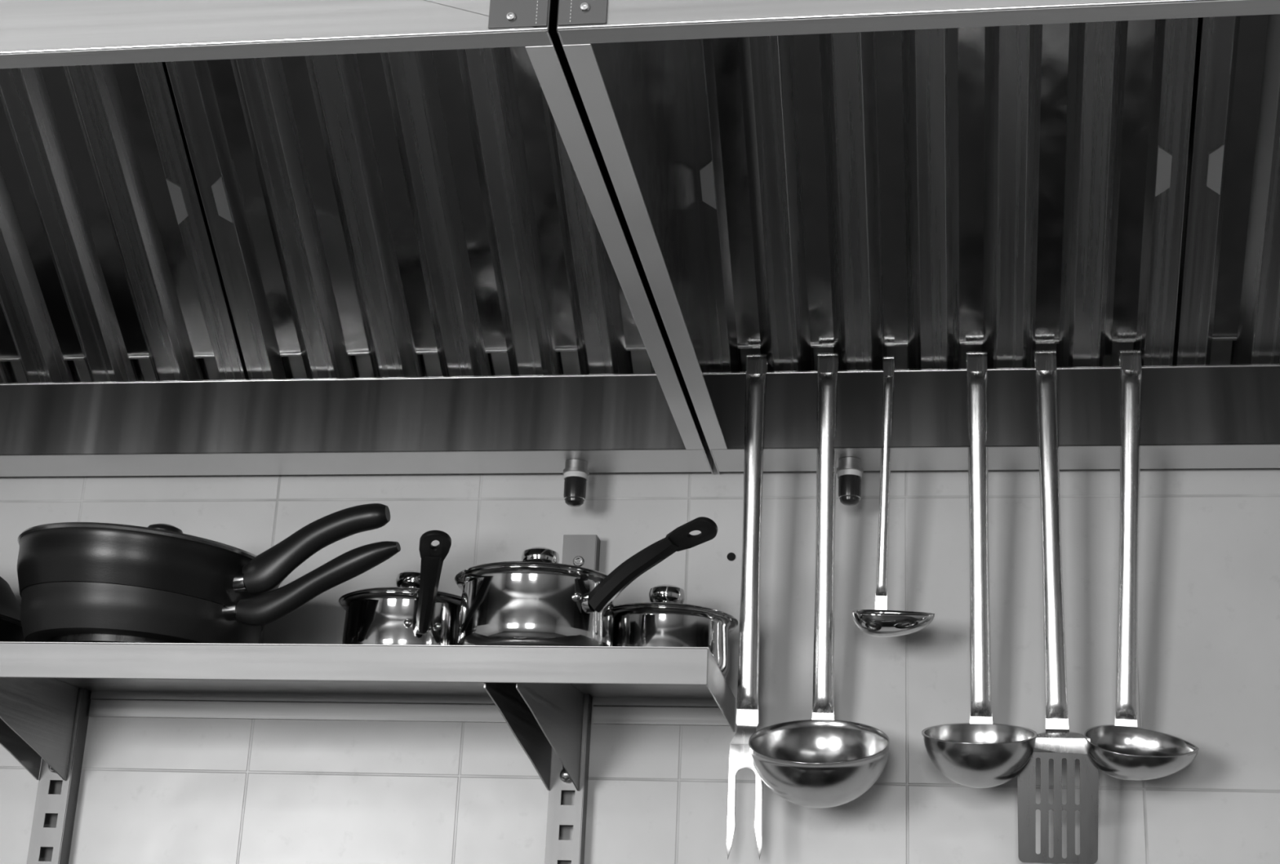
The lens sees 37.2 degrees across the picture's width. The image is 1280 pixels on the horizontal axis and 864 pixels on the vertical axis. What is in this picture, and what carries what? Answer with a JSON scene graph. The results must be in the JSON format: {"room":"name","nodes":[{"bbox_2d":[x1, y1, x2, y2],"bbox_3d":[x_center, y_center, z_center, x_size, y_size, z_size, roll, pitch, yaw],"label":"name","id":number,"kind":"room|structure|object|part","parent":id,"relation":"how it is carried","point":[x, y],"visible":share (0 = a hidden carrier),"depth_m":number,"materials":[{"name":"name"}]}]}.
{"room":"commercial kitchen","nodes":[
{"label":"commercial kitchen","id":0,"kind":"room"},
{"bbox_2d":[0,462,1279,863],"bbox_3d":[0.126,0.703,1.591,6.200,2.820,0.120,-1,-19,9],"label":"wall","id":1,"kind":"structure","parent":0,"point":[152,791],"depth_m":1.71,"materials":[{"name":"tile"}]},
{"bbox_2d":[26,688,91,863],"bbox_3d":[-0.546,0.508,1.694,0.031,0.859,0.021,-1,-19,9],"label":"upright","id":2,"kind":"object","parent":1,"relation":"attached to","point":[60,838],"visible":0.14,"depth_m":1.75,"materials":[{"name":"metal"}]},
{"bbox_2d":[0,0,713,506],"bbox_3d":[-0.685,-0.281,1.582,1.423,0.501,0.786,-1,-19,9],"label":"range hood","id":3,"kind":"object","parent":1,"relation":"attached to","point":[646,422],"depth_m":1.74,"materials":[{"name":"silver metal"}]},
{"bbox_2d":[0,62,248,382],"bbox_3d":[-0.601,-0.241,1.716,0.415,0.324,0.448,-1,-19,9],"label":"grease filter","id":4,"kind":"object","parent":3,"relation":"attached to","point":[110,270],"visible":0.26,"depth_m":1.74,"materials":[{"name":"metal"}]},
{"bbox_3d":[-0.599,-0.248,1.726,0.412,0.304,0.434,-1,-19,9],"label":"plate","id":5,"kind":"part","parent":4,"relation":"part of","materials":[{"name":"silver metal"}]},
{"bbox_3d":[-0.412,-0.206,1.697,0.011,0.028,0.039,-1,-19,9],"label":"handle","id":6,"kind":"part","parent":4,"relation":"part of","materials":[{"name":"white metal"}]},
{"bbox_3d":[-0.601,-0.241,1.716,0.415,0.324,0.448,-1,-19,9],"label":"frame","id":7,"kind":"part","parent":4,"relation":"part of","materials":[{"name":"metal"}]},
{"bbox_3d":[-0.742,-0.425,1.232,1.422,0.458,0.016,-1,-19,9],"label":"panel","id":8,"kind":"part","parent":3,"relation":"part of","materials":[{"name":"metal"}]},
{"bbox_2d":[165,46,655,379],"bbox_3d":[-0.188,-0.245,1.651,0.415,0.324,0.448,-1,-19,9],"label":"grease filter","id":9,"kind":"object","parent":3,"relation":"attached to","point":[417,213],"visible":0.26,"depth_m":1.69,"materials":[{"name":"metal"}]},
{"bbox_3d":[-0.373,-0.206,1.690,0.011,0.028,0.039,-1,-19,9],"label":"handle","id":10,"kind":"part","parent":9,"relation":"part of","materials":[{"name":"white metal"}]},
{"bbox_3d":[-0.187,-0.252,1.660,0.412,0.304,0.434,-1,-19,9],"label":"plate","id":11,"kind":"part","parent":9,"relation":"part of","materials":[{"name":"silver metal"}]},
{"bbox_3d":[-0.059,0.048,1.746,0.024,0.042,0.024,-1,-19,9],"label":"hood nozzle","id":12,"kind":"part","parent":3,"relation":"part of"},
{"bbox_3d":[-0.059,0.034,1.751,0.024,0.012,0.024,-1,-19,9],"label":"stem","id":13,"kind":"part","parent":3,"relation":"part of","materials":[{"name":"metal"}]},
{"bbox_3d":[0.018,-0.306,1.479,0.001,0.458,0.782,-1,-19,9],"label":"panel","id":14,"kind":"part","parent":3,"relation":"part of","materials":[{"name":"silver metal"}]},
{"bbox_2d":[0,642,735,732],"bbox_3d":[-0.646,0.226,1.712,1.448,0.030,0.204,-1,-19,9],"label":"wall shelf","id":15,"kind":"object","parent":1,"relation":"attached to","point":[667,678],"visible":0.91,"depth_m":1.59,"materials":[{"name":"metal"}]},
{"bbox_2d":[20,541,400,644],"bbox_3d":[-0.368,0.159,1.669,0.353,0.093,0.210,-1,-19,9],"label":"frying pan","id":16,"kind":"object","parent":15,"relation":"on","point":[61,611],"visible":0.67,"depth_m":1.59,"materials":[{"name":"black metal"}]},
{"bbox_2d":[17,503,390,631],"bbox_3d":[-0.378,0.124,1.683,0.350,0.087,0.232,-1,-19,9],"label":"frying pan","id":17,"kind":"object","parent":16,"relation":"on","point":[157,557],"visible":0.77,"depth_m":1.60,"materials":[{"name":"black metal"}]},
{"bbox_3d":[-0.426,0.096,1.701,0.035,0.024,0.035,-1,-19,9],"label":"knob","id":18,"kind":"part","parent":17,"relation":"part of","materials":[{"name":"black plastic"}]},
{"bbox_3d":[-0.277,0.099,1.617,0.131,0.075,0.021,-3,-20,16],"label":"handle","id":19,"kind":"part","parent":17,"relation":"part of","materials":[{"name":"black plastic"}]},
{"bbox_3d":[-0.272,0.129,1.607,0.144,0.070,0.021,-4,-20,17],"label":"handle","id":20,"kind":"part","parent":16,"relation":"part of","materials":[{"name":"black plastic"}]},
{"bbox_3d":[-0.645,0.212,1.716,1.448,0.001,0.204,-1,-19,9],"label":"shelf","id":21,"kind":"part","parent":15,"relation":"part of","materials":[{"name":"metal"}]},
{"bbox_2d":[338,530,461,645],"bbox_3d":[-0.205,0.151,1.625,0.138,0.091,0.232,-1,-19,9],"label":"saucepan","id":22,"kind":"object","parent":15,"relation":"on","point":[414,612],"visible":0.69,"depth_m":1.62,"materials":[{"name":"silver metal"}]},
{"bbox_3d":[-0.201,0.150,1.680,0.129,0.013,0.129,-1,-19,9],"label":"lid","id":23,"kind":"part","parent":22,"relation":"part of","materials":[{"name":"silver metal"}]},
{"bbox_3d":[-0.200,0.133,1.686,0.032,0.016,0.032,-1,-19,9],"label":"knob","id":24,"kind":"part","parent":22,"relation":"part of","materials":[{"name":"silver metal"}]},
{"bbox_3d":[-0.177,0.133,1.572,0.019,0.051,0.088,6,-19,-10],"label":"handle","id":25,"kind":"part","parent":22,"relation":"part of","materials":[{"name":"black plastic"}]},
{"bbox_2d":[612,585,737,678],"bbox_3d":[0.022,0.177,1.660,0.127,0.085,0.127,-1,-19,9],"label":"saucepan","id":26,"kind":"object","parent":15,"relation":"on","point":[664,621],"visible":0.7,"depth_m":1.61,"materials":[{"name":"silver metal"}]},
{"bbox_3d":[0.024,0.144,1.671,0.032,0.016,0.032,-1,-19,9],"label":"knob","id":27,"kind":"part","parent":26,"relation":"part of","materials":[{"name":"silver metal"}]},
{"bbox_3d":[0.023,0.161,1.665,0.127,0.013,0.127,-1,-19,9],"label":"lid","id":28,"kind":"part","parent":26,"relation":"part of","materials":[{"name":"silver metal"}]},
{"bbox_2d":[544,534,600,863],"bbox_3d":[-0.072,0.503,1.619,0.031,0.859,0.021,-1,-19,9],"label":"upright","id":29,"kind":"object","parent":1,"relation":"attached to","point":[578,550],"visible":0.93,"depth_m":1.68,"materials":[{"name":"metal"}]},
{"bbox_2d":[726,552,735,560],"bbox_3d":[0.084,0.114,1.742,0.008,0.008,0.001,-1,-19,9],"label":"screw hole","id":30,"kind":"object","parent":1,"relation":"attached to","point":[731,557],"visible":1,"depth_m":1.74,"materials":[{"name":"black"}]},
{"bbox_2d":[556,0,1279,506],"bbox_3d":[0.725,-0.295,1.358,1.424,0.501,0.786,-1,-19,9],"label":"range hood","id":31,"kind":"object","parent":1,"relation":"attached to","point":[626,59],"depth_m":1.63,"materials":[{"name":"silver metal"}]},
{"bbox_3d":[0.024,-0.306,1.478,0.001,0.458,0.782,-1,-19,9],"label":"panel","id":32,"kind":"part","parent":31,"relation":"part of","materials":[{"name":"silver metal"}]},
{"bbox_2d":[726,354,767,861],"bbox_3d":[0.095,0.143,1.657,0.030,0.450,0.032,-1,-19,9],"label":"fork","id":33,"kind":"object","parent":31,"relation":"hanging from","point":[747,713],"visible":0.98,"depth_m":1.66,"materials":[{"name":"metal"}]},
{"bbox_3d":[0.099,0.093,1.673,0.018,0.301,0.030,2,-19,3],"label":"handle","id":34,"kind":"part","parent":33,"relation":"part of","materials":[{"name":"metal"}]},
{"bbox_2d":[748,352,889,808],"bbox_3d":[0.156,0.119,1.640,0.118,0.410,0.110,-1,-19,9],"label":"ladle","id":35,"kind":"object","parent":31,"relation":"hanging from","point":[821,762],"visible":1,"depth_m":1.64,"materials":[{"name":"metal"}]},
{"bbox_2d":[748,720,889,808],"bbox_3d":[0.149,0.273,1.587,0.118,0.084,0.110,-1,-19,9],"label":"bowl","id":36,"kind":"object","parent":35,"relation":"on","point":[819,764],"depth_m":1.57,"materials":[{"name":"metal"}]},
{"bbox_3d":[0.163,0.095,1.672,0.018,0.300,0.049,1,-19,5],"label":"handle","id":37,"kind":"part","parent":35,"relation":"part of","materials":[{"name":"metal"}]},
{"bbox_3d":[0.188,0.046,1.707,0.024,0.042,0.024,-1,-19,9],"label":"hood nozzle","id":38,"kind":"part","parent":31,"relation":"part of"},
{"bbox_3d":[0.189,0.032,1.712,0.024,0.012,0.024,-1,-19,9],"label":"stem","id":39,"kind":"part","parent":31,"relation":"part of","materials":[{"name":"metal"}]},
{"bbox_2d":[851,355,934,637],"bbox_3d":[0.221,0.053,1.663,0.071,0.258,0.048,-1,-19,9],"label":"ladle","id":40,"kind":"object","parent":31,"relation":"hanging from","point":[880,622],"visible":1,"depth_m":1.66,"materials":[{"name":"metal"}]},
{"bbox_3d":[0.216,0.046,1.674,0.010,0.196,0.033,4,-19,-5],"label":"handle","id":41,"kind":"part","parent":40,"relation":"part of","materials":[{"name":"metal"}]},
{"bbox_2d":[851,609,934,637],"bbox_3d":[0.217,0.161,1.626,0.071,0.029,0.048,-1,-19,9],"label":"bowl","id":42,"kind":"object","parent":40,"relation":"on","point":[874,623],"depth_m":1.61,"materials":[{"name":"silver metal"}]},
{"bbox_3d":[0.668,-0.440,1.009,1.423,0.458,0.016,-1,-19,9],"label":"panel","id":43,"kind":"part","parent":31,"relation":"part of","materials":[{"name":"metal"}]},
{"bbox_2d":[683,17,1198,372],"bbox_3d":[0.242,-0.249,1.582,0.415,0.324,0.448,-1,-19,9],"label":"grease filter","id":44,"kind":"object","parent":31,"relation":"attached to","point":[922,198],"visible":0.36,"depth_m":1.61,"materials":[{"name":"metal"}]},
{"bbox_3d":[0.058,-0.211,1.622,0.011,0.028,0.039,-1,-19,9],"label":"handle","id":45,"kind":"part","parent":44,"relation":"part of","materials":[{"name":"white metal"}]},
{"bbox_3d":[0.244,-0.256,1.592,0.412,0.304,0.434,-1,-19,9],"label":"plate","id":46,"kind":"part","parent":44,"relation":"part of","materials":[{"name":"silver metal"}]},
{"bbox_3d":[0.431,-0.214,1.563,0.011,0.028,0.039,-1,-19,9],"label":"handle","id":47,"kind":"part","parent":44,"relation":"part of","materials":[{"name":"white metal"}]},
{"bbox_2d":[921,351,1037,788],"bbox_3d":[0.288,0.110,1.629,0.095,0.388,0.090,-1,-19,9],"label":"ladle","id":48,"kind":"object","parent":31,"relation":"hanging from","point":[979,753],"visible":1,"depth_m":1.62,"materials":[{"name":"metal"}]},
{"bbox_3d":[0.295,0.094,1.651,0.019,0.300,0.048,-1,-19,9],"label":"handle","id":49,"kind":"part","parent":48,"relation":"part of","materials":[{"name":"metal"}]},
{"bbox_2d":[921,723,1037,788],"bbox_3d":[0.281,0.264,1.575,0.095,0.062,0.090,-1,-19,9],"label":"bowl","id":50,"kind":"object","parent":48,"relation":"on","point":[971,755],"depth_m":1.55,"materials":[{"name":"metal"}]},
{"bbox_2d":[1017,350,1098,863],"bbox_3d":[0.352,0.139,1.619,0.066,0.445,0.036,-1,-19,9],"label":"slotted turner","id":51,"kind":"object","parent":31,"relation":"hanging from","point":[1057,739],"visible":1,"depth_m":1.59,"materials":[{"name":"metal"}]},
{"bbox_3d":[0.353,0.092,1.631,0.020,0.305,0.029,-1,-19,9],"label":"handle","id":52,"kind":"part","parent":51,"relation":"part of","materials":[{"name":"metal"}]},
{"bbox_3d":[0.346,0.311,1.571,0.066,0.089,0.014,-1,-19,9],"label":"blade","id":53,"kind":"part","parent":51,"relation":"part of","materials":[{"name":"metal"}]},
{"bbox_2d":[1084,350,1199,781],"bbox_3d":[0.419,0.108,1.617,0.092,0.378,0.065,-1,-19,9],"label":"ladle","id":54,"kind":"object","parent":31,"relation":"hanging from","point":[1123,751],"visible":1,"depth_m":1.60,"materials":[{"name":"metal"}]},
{"bbox_3d":[0.419,0.094,1.629,0.017,0.301,0.049,6,-19,-10],"label":"handle","id":55,"kind":"part","parent":54,"relation":"part of","materials":[{"name":"metal"}]},
{"bbox_2d":[1084,725,1199,781],"bbox_3d":[0.412,0.262,1.564,0.092,0.051,0.065,-1,-19,9],"label":"bowl","id":56,"kind":"object","parent":54,"relation":"on","point":[1124,753],"depth_m":1.57,"materials":[{"name":"metal"}]},
{"bbox_2d":[1172,13,1279,365],"bbox_3d":[0.655,-0.254,1.517,0.415,0.324,0.448,-1,-19,9],"label":"grease filter","id":57,"kind":"object","parent":31,"relation":"attached to","point":[1228,312],"visible":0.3,"depth_m":1.58,"materials":[{"name":"metal"}]},
{"bbox_3d":[0.655,-0.254,1.517,0.415,0.324,0.448,-1,-19,9],"label":"frame","id":58,"kind":"part","parent":57,"relation":"part of","materials":[{"name":"metal"}]},
{"bbox_3d":[0.471,-0.215,1.556,0.011,0.028,0.039,-1,-19,9],"label":"handle","id":59,"kind":"part","parent":57,"relation":"part of","materials":[{"name":"white metal"}]},
{"bbox_3d":[0.657,-0.261,1.526,0.412,0.304,0.434,-1,-19,9],"label":"plate","id":60,"kind":"part","parent":57,"relation":"part of","materials":[{"name":"silver metal"}]}
]}

